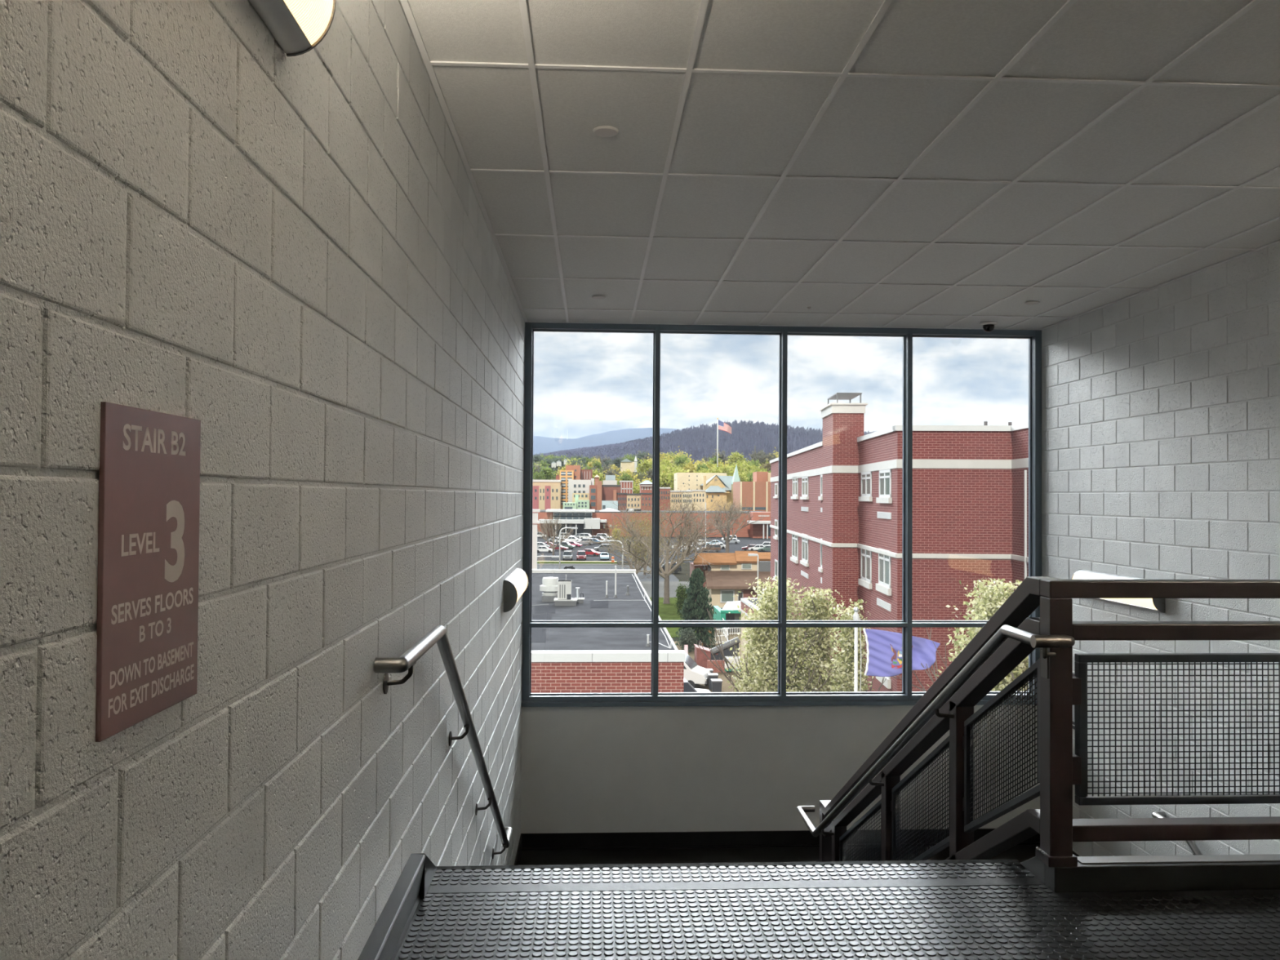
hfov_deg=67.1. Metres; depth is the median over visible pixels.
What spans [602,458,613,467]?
tree
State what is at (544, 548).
car
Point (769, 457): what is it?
tree
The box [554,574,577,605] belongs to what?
condenser unit
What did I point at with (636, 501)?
shop
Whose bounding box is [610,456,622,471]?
tree
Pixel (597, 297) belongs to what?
sprinkler cover
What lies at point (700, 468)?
tree
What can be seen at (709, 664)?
brick wall
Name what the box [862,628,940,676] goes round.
state flag
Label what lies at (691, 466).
tree
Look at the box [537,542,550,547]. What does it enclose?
car
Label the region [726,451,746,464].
tree
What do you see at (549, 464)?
tree
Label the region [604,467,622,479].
tree
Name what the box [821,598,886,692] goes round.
tree
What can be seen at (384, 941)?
baseboard
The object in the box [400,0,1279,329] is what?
ceiling
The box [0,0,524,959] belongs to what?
wall
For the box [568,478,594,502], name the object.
building
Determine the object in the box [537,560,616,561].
kerb line
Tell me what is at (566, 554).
suv
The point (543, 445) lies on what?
mountain
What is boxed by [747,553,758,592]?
street lamp
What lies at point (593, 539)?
car
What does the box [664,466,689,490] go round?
tree
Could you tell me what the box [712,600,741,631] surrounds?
awning
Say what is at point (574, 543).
car
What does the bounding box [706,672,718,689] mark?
bin
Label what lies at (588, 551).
car
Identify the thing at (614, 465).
tree
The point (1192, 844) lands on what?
wall handrail
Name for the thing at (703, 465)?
tree
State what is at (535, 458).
tree
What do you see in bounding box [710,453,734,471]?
tree
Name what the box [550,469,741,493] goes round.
hill
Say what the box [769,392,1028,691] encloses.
brick building
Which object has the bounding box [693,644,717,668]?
brick wall
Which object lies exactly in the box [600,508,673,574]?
bare tree
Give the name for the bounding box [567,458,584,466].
tree
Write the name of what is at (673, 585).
driveway
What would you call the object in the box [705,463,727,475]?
tree
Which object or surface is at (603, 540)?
street lamp
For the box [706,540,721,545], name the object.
car
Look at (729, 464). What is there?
tree
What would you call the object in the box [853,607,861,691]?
flagpole
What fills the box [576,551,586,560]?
suv
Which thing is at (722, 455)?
tree
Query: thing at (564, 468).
tree
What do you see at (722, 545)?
car
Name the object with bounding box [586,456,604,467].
tree
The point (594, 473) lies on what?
tree
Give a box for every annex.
[572,493,589,502]
[739,592,768,680]
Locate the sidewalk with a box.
[537,563,617,564]
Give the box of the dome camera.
[980,321,996,332]
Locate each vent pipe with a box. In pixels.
[604,581,608,597]
[613,565,617,597]
[625,586,630,595]
[645,634,649,646]
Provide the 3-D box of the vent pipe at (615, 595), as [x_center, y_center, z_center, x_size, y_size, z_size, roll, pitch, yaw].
[-0.817,3.417,32.381,0.129,1.065,0.125,0,-1,-3]
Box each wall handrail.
[373,625,512,858]
[1151,811,1202,855]
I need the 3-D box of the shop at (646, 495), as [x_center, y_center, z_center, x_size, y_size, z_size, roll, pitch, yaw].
[2.944,12.827,404.482,5.979,14.834,12.600,0,-1,-3]
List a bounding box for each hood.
[542,577,558,586]
[826,392,862,404]
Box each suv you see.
[537,532,546,537]
[555,541,575,549]
[558,533,574,537]
[562,551,572,560]
[576,537,593,545]
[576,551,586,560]
[578,533,591,539]
[591,535,608,541]
[594,543,613,551]
[596,533,612,539]
[658,562,681,573]
[683,678,711,692]
[702,543,720,551]
[721,535,737,540]
[762,542,770,546]
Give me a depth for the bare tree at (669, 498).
336.00 m
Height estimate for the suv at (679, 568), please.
1.820 m
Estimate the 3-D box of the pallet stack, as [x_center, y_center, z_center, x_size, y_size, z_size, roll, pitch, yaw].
[5.888,14.187,86.548,0.950,1.480,1.000,0,-1,-3]
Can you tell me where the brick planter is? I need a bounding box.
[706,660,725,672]
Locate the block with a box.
[673,472,726,490]
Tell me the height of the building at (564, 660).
10.310 m
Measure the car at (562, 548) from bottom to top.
1.500 m
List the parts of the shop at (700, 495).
cornice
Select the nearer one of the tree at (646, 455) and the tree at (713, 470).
the tree at (713, 470)
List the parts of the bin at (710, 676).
lid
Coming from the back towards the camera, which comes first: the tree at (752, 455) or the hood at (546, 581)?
the tree at (752, 455)
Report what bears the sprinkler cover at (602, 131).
attached to the ceiling
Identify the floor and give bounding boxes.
[394,858,1279,959]
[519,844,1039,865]
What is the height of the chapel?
11.104 m
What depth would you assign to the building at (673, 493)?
411.17 m
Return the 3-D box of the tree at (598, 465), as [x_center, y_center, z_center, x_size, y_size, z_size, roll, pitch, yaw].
[-29.042,-7.222,644.146,10.423,12.805,10.906,1,-1,-21]
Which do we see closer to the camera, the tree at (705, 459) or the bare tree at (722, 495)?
the bare tree at (722, 495)
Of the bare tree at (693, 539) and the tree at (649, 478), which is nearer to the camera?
the bare tree at (693, 539)
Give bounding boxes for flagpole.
[716,417,718,466]
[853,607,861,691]
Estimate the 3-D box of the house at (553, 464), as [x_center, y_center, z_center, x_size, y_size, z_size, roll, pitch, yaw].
[-62.717,-11.174,702.538,3.599,4.445,9.000,0,-1,-3]
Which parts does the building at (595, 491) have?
pane, pane, pane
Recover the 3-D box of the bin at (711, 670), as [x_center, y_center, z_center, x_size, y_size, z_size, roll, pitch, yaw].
[4.830,14.079,68.928,0.720,1.085,0.770,0,-1,-3]
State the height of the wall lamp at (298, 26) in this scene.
0.241 m
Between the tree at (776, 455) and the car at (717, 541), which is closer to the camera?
the car at (717, 541)
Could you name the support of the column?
on the ground at (682, 575)
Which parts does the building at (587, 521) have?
doorway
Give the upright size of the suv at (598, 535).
1.820 m
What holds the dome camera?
attached to the ceiling
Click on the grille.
(562, 587)
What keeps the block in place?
on the hill
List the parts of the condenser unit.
plate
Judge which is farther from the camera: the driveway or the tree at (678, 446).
the tree at (678, 446)
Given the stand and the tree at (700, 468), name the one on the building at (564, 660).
the stand
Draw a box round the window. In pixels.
[521,322,1041,706]
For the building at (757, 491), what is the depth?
402.92 m
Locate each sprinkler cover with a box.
[591,295,605,299]
[592,125,618,137]
[1025,301,1039,305]
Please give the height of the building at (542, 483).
20.402 m
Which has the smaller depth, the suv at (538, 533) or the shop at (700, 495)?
the suv at (538, 533)
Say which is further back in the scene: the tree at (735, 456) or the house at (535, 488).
the tree at (735, 456)
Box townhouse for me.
[689,551,770,610]
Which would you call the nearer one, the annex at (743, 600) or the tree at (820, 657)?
the tree at (820, 657)
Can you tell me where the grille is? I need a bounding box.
[559,584,564,598]
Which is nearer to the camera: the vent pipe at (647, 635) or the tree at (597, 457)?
the vent pipe at (647, 635)
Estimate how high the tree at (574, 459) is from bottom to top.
13.877 m
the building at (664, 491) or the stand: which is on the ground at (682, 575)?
the building at (664, 491)
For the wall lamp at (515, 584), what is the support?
attached to the wall at (297, 259)
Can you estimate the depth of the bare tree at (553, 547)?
208.98 m
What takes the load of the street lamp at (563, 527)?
on the ground at (682, 575)
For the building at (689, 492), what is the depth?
409.37 m
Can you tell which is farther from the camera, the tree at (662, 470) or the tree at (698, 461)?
the tree at (698, 461)
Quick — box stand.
[575,587,584,603]
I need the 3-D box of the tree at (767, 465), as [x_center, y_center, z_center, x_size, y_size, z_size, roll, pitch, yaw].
[78.714,-4.625,580.095,12.848,17.238,13.788,0,-1,36]
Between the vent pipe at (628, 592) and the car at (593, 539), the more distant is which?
the car at (593, 539)
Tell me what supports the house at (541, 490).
on the ground at (682, 575)
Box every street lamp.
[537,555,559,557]
[559,527,577,568]
[603,540,623,569]
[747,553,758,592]
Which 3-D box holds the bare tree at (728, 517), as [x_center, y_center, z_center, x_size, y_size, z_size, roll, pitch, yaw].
[21.782,10.026,232.888,16.275,15.360,15.419,0,-1,-3]
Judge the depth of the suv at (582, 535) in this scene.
295.72 m
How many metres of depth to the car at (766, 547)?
236.00 m
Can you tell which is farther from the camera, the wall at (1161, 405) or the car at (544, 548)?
the car at (544, 548)
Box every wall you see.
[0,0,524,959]
[520,704,1039,833]
[684,644,688,654]
[1040,239,1279,856]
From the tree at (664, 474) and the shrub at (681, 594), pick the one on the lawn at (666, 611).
the shrub at (681, 594)
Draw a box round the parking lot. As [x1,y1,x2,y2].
[537,536,770,562]
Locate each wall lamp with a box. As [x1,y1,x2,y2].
[248,0,336,56]
[503,568,528,612]
[1071,568,1165,613]
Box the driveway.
[640,581,689,597]
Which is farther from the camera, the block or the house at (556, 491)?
the block
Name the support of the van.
on the yard at (725, 684)
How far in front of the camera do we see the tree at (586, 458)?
818.71 m
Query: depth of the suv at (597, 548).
231.38 m
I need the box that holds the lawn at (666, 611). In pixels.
[648,597,696,637]
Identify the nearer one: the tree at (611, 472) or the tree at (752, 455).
the tree at (611, 472)
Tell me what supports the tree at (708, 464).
on the hill
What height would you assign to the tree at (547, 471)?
13.283 m
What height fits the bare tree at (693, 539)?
16.787 m
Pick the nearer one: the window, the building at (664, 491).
the window
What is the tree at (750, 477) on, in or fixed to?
on the hill
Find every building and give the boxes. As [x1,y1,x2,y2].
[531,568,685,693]
[533,480,561,487]
[536,507,770,538]
[563,494,589,509]
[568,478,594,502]
[589,480,601,510]
[601,500,617,510]
[602,475,617,484]
[619,480,633,493]
[733,471,770,511]
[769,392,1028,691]
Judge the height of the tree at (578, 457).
16.230 m
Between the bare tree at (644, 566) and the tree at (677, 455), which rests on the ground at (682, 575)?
the bare tree at (644, 566)
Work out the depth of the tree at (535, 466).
621.62 m
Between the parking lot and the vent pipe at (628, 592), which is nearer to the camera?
the vent pipe at (628, 592)
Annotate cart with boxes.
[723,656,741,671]
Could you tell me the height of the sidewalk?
0.060 m
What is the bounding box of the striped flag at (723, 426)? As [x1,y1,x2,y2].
[718,419,731,433]
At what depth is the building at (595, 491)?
395.22 m
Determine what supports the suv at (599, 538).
on the parking lot
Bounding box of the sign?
[95,401,200,742]
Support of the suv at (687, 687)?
on the yard at (725, 684)
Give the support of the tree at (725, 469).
on the hill
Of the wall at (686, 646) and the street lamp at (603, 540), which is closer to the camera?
the wall at (686, 646)
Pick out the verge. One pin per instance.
(537, 562)
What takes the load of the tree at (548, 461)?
on the hill
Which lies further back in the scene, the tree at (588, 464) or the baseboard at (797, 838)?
the tree at (588, 464)
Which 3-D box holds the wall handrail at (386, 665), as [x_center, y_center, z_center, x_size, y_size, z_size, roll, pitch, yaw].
[-0.857,1.552,4.917,0.104,1.962,4.072,0,-1,-3]
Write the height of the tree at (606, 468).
13.937 m
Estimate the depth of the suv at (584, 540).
262.57 m
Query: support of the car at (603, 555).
on the parking lot
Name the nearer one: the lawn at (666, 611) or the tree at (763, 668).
the tree at (763, 668)
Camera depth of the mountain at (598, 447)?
1804.88 m
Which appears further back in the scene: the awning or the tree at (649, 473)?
the tree at (649, 473)
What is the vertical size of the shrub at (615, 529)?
5.231 m
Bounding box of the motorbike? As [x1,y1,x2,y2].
[563,565,574,568]
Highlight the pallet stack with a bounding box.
[699,630,711,647]
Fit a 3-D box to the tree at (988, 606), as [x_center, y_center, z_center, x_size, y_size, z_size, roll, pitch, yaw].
[7.297,8.038,19.989,4.750,12.061,4.556,-1,-1,42]
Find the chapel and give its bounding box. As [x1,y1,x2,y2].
[620,456,637,472]
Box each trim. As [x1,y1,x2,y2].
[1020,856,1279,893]
[1076,853,1279,863]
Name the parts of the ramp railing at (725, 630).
rail, rail, rail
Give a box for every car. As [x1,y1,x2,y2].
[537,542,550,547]
[537,546,552,552]
[547,537,559,542]
[548,544,568,551]
[554,537,571,542]
[566,536,581,541]
[568,541,582,546]
[582,548,600,555]
[592,538,603,544]
[600,551,608,559]
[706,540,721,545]
[715,542,725,548]
[723,537,739,543]
[741,544,757,551]
[748,544,764,551]
[758,545,770,551]
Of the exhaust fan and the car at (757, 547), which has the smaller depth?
the exhaust fan
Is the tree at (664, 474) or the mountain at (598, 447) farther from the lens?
the mountain at (598, 447)
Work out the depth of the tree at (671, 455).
766.66 m
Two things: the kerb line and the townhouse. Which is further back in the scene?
the kerb line
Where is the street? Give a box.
[537,564,679,581]
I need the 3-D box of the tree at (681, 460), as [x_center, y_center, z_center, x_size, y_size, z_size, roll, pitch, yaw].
[28.282,-8.121,633.584,12.985,15.957,17.589,1,-1,-31]
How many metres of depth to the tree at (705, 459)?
791.77 m
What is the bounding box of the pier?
[613,489,616,500]
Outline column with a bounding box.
[532,509,540,568]
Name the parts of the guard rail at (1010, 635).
post, post, frame, post, handrail, frame, sloping rail, sloping rail, post, sloping rail, frame, post, rail, rail, rail, frame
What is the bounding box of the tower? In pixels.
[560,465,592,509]
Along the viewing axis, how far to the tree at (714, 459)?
672.46 m
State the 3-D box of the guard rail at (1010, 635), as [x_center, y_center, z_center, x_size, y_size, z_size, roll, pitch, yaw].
[2.723,1.947,5.670,2.762,3.046,4.167,0,-1,-3]
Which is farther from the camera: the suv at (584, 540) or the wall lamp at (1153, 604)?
the suv at (584, 540)
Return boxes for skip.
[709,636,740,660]
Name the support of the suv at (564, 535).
on the parking lot
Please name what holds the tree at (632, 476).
on the hill
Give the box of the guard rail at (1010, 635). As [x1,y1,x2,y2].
[795,576,1279,866]
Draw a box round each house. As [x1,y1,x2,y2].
[532,485,540,524]
[538,487,545,510]
[544,485,551,510]
[550,485,561,509]
[551,461,556,467]
[555,474,559,479]
[556,460,561,466]
[638,480,652,493]
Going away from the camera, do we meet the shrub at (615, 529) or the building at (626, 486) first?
the shrub at (615, 529)
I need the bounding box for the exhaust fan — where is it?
[539,577,558,601]
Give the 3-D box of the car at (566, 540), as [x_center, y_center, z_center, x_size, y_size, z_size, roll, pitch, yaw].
[-21.687,17.072,271.497,4.640,1.500,1.840,0,-1,12]
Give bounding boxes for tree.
[532,512,573,555]
[533,453,544,462]
[533,462,546,473]
[533,470,545,479]
[537,458,550,467]
[537,463,555,478]
[540,457,555,471]
[540,465,559,479]
[551,456,566,471]
[554,454,568,468]
[555,462,577,475]
[564,457,582,465]
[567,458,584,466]
[569,454,586,467]
[572,484,742,604]
[581,456,591,466]
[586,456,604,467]
[591,459,604,471]
[591,463,603,473]
[592,453,603,466]
[592,468,605,484]
[600,462,617,479]
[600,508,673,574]
[601,455,611,463]
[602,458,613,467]
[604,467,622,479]
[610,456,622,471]
[610,464,621,475]
[614,468,639,484]
[616,521,671,574]
[617,471,633,484]
[626,455,638,465]
[632,481,639,493]
[634,451,651,466]
[635,457,652,479]
[636,450,650,463]
[636,471,650,489]
[639,451,652,464]
[643,465,652,480]
[650,452,675,462]
[650,476,667,487]
[659,456,679,472]
[659,463,671,474]
[659,464,671,475]
[659,465,680,488]
[662,451,676,460]
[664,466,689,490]
[666,497,690,511]
[671,446,692,463]
[671,453,685,465]
[674,455,691,468]
[674,568,720,648]
[677,460,689,471]
[681,454,699,472]
[690,458,711,471]
[693,466,710,472]
[696,462,710,471]
[696,575,863,692]
[702,453,711,463]
[702,460,716,471]
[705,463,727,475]
[706,491,764,552]
[707,448,728,464]
[707,455,724,465]
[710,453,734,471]
[714,463,731,475]
[717,495,747,511]
[725,463,738,475]
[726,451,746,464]
[728,471,746,481]
[730,459,746,475]
[739,459,752,466]
[740,462,755,473]
[742,467,752,479]
[744,469,764,481]
[745,459,759,470]
[746,446,768,462]
[749,463,764,471]
[752,452,768,466]
[758,457,770,471]
[760,449,776,462]
[768,447,778,462]
[786,586,842,692]
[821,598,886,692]
[893,577,1028,691]
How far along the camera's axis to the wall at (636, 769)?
9.24 m
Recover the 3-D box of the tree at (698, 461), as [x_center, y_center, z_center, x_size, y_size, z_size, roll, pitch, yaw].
[37.224,-5.363,585.711,13.189,15.182,16.782,0,-1,-7]
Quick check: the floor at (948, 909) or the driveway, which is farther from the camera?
the driveway
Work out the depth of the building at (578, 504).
385.13 m
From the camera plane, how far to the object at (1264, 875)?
3.66 m
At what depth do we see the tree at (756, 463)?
630.33 m
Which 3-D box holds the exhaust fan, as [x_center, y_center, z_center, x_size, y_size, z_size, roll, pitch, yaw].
[-2.900,3.529,31.238,0.684,0.777,0.684,0,-1,-3]
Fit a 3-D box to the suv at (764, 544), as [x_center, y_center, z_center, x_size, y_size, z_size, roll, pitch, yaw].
[32.540,16.873,248.328,4.670,1.820,1.960,0,-1,7]
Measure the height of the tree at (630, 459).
13.895 m
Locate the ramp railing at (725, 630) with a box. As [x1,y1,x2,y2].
[697,617,741,646]
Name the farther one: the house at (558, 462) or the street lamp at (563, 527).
the house at (558, 462)
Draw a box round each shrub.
[611,528,621,542]
[674,580,688,615]
[675,627,697,653]
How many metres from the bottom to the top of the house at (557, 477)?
23.834 m
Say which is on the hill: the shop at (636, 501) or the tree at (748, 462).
the tree at (748, 462)
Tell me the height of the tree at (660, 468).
11.823 m
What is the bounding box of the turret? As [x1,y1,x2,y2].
[594,474,599,484]
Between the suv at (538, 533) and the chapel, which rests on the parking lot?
the suv at (538, 533)
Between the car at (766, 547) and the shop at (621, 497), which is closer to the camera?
the car at (766, 547)
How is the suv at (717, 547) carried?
on the parking lot
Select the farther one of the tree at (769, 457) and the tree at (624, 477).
the tree at (769, 457)
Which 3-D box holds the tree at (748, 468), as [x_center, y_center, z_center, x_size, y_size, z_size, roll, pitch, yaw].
[61.047,-0.183,540.506,11.497,14.225,13.415,0,-1,22]
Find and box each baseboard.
[357,853,436,959]
[514,828,1079,865]
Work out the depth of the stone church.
443.82 m
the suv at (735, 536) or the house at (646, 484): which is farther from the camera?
the house at (646, 484)
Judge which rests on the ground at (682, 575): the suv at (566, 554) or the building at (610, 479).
the building at (610, 479)
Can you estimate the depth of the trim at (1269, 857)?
3.71 m
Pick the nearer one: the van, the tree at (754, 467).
the van
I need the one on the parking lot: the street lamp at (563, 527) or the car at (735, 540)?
the car at (735, 540)
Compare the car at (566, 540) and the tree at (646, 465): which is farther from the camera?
the tree at (646, 465)
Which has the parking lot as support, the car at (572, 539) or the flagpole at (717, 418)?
the car at (572, 539)
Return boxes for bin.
[704,668,713,684]
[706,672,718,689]
[710,679,722,692]
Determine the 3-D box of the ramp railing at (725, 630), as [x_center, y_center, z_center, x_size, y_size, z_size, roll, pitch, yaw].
[7.324,14.325,91.305,5.608,1.380,11.838,0,-1,-3]
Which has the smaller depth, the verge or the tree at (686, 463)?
the verge
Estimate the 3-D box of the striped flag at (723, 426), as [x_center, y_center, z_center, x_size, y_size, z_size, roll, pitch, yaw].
[49.706,-31.096,563.907,7.935,8.228,2.025,0,-1,-3]
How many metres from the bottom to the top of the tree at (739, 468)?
16.507 m
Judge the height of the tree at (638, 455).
16.990 m
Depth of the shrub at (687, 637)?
83.19 m
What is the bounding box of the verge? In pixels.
[537,561,617,564]
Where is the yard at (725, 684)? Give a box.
[673,627,747,692]
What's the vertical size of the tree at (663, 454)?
20.053 m
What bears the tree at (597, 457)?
on the hill
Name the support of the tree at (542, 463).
on the hill
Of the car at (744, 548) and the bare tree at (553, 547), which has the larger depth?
the car at (744, 548)
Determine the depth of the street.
179.23 m
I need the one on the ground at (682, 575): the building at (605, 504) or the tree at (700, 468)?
the building at (605, 504)
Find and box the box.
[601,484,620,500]
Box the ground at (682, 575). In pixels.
[617,562,741,641]
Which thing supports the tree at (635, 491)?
on the hill
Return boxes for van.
[684,653,711,688]
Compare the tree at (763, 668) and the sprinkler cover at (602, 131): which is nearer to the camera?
the sprinkler cover at (602, 131)
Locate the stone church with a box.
[700,464,740,511]
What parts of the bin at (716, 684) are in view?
lid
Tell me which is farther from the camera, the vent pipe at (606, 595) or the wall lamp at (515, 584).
the vent pipe at (606, 595)
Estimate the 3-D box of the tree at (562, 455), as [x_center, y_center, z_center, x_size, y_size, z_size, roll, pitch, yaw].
[-62.422,-12.996,775.375,17.043,16.015,16.460,0,-1,33]
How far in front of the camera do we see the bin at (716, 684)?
64.68 m
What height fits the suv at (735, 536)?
1.820 m
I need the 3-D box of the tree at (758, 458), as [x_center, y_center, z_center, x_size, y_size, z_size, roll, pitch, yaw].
[85.741,-12.647,685.702,12.291,14.335,12.980,-1,-1,42]
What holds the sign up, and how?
attached to the wall at (297, 259)
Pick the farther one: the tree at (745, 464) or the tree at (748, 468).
the tree at (745, 464)
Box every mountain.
[533,424,822,468]
[533,427,681,454]
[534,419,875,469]
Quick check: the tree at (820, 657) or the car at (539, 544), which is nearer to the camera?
the tree at (820, 657)
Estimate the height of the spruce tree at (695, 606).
7.621 m
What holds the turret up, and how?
on the ground at (682, 575)
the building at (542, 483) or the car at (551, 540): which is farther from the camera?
the building at (542, 483)
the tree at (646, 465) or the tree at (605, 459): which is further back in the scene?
the tree at (605, 459)
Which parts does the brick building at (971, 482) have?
pane, pane, pane, sill, pane, pane, sill, sill, pane, pane, sill, sill, sill, sill, pane, pane, sill, sill, sill, pane, pane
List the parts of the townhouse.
pane, pane, pane, pane, brick panel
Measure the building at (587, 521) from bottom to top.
9.276 m
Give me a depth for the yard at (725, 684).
73.39 m
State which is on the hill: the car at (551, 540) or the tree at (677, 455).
the tree at (677, 455)
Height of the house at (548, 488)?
17.584 m
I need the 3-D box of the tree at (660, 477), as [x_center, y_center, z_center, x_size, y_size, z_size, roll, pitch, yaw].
[10.465,2.111,524.172,11.989,11.863,13.143,1,-1,-45]
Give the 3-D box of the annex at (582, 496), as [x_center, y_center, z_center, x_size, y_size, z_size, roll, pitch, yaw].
[-24.654,12.753,402.059,6.836,14.548,10.120,0,-1,-3]
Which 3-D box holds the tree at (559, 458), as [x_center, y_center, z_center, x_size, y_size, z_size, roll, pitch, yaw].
[-61.091,-10.667,720.678,15.065,14.546,15.714,1,-1,-44]
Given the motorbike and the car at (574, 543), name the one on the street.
the motorbike
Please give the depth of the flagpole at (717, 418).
563.10 m
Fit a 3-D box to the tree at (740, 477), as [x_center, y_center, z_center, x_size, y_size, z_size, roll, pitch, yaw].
[52.977,1.741,515.858,11.584,13.787,13.078,0,-1,39]
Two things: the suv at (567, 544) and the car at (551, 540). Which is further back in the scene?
the car at (551, 540)
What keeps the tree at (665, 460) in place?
on the hill
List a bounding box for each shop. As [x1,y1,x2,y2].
[616,493,626,510]
[626,493,640,508]
[639,493,652,510]
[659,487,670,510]
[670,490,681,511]
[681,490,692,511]
[686,489,705,511]
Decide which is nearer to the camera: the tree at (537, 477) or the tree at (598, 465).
the tree at (537, 477)
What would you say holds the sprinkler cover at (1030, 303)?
attached to the ceiling

